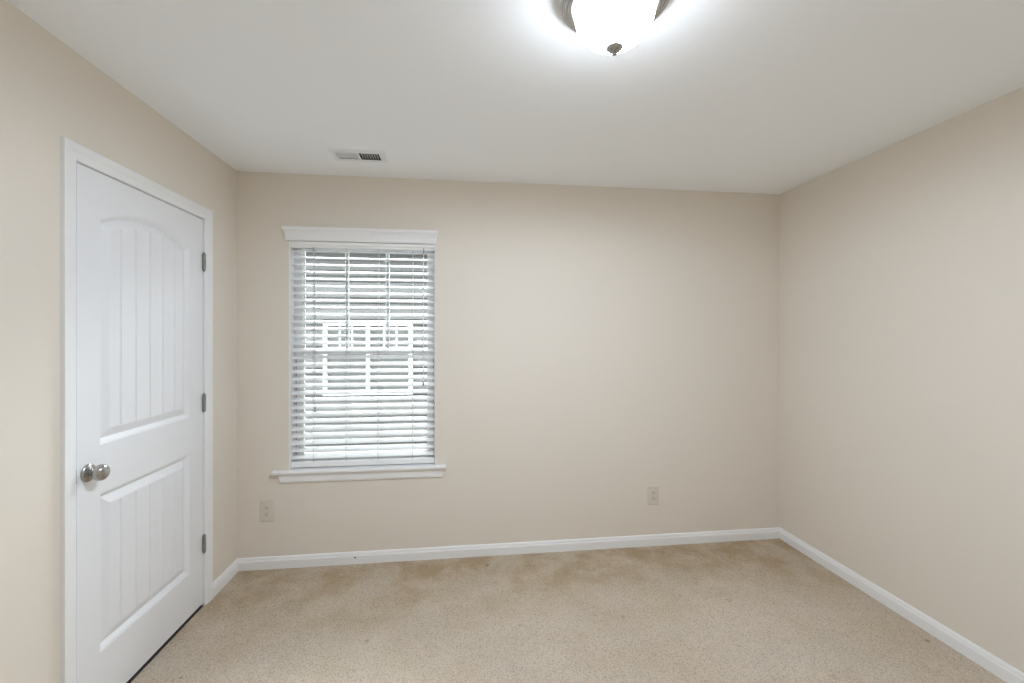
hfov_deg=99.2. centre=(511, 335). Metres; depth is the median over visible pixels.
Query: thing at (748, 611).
floor
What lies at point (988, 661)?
baseboard
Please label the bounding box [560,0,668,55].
ceiling light
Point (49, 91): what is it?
wall
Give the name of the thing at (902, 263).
wall
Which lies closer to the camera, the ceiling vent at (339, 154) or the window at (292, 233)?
the ceiling vent at (339, 154)
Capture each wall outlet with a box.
[260,500,273,521]
[648,485,658,504]
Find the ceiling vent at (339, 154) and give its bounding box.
[327,148,388,162]
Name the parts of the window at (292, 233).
sill, head moulding, frame, sash, sash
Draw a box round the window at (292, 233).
[271,226,445,482]
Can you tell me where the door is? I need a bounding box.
[59,136,212,682]
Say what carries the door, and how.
in the wall at (49, 91)
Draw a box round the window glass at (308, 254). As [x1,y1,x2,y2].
[305,250,426,452]
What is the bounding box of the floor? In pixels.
[131,539,1006,682]
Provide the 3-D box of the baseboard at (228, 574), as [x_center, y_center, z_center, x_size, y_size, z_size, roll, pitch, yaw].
[-1.657,1.397,2.519,0.014,0.073,0.295,0,0,-7]
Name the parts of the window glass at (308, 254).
pane, meeting rail, pane, meeting rail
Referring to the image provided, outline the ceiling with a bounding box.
[7,0,1023,193]
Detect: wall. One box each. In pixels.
[0,0,236,682]
[237,171,779,557]
[780,86,1023,672]
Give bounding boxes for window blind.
[290,241,434,467]
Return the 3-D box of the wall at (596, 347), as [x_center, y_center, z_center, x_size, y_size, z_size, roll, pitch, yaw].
[0.101,0.213,2.961,3.930,2.440,0.160,0,0,-7]
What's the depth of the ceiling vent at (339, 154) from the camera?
2.43 m
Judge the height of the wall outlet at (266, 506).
0.130 m
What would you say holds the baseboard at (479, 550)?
attached to the wall at (596, 347)
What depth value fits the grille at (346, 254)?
2.84 m
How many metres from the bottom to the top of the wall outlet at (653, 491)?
0.130 m
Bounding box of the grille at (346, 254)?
[345,251,388,347]
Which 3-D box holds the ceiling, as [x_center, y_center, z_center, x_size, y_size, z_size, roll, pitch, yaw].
[0.303,-1.077,1.289,3.930,0.140,3.527,0,0,-7]
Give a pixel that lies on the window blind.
(410, 457)
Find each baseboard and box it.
[213,559,237,597]
[237,527,778,570]
[779,527,1023,682]

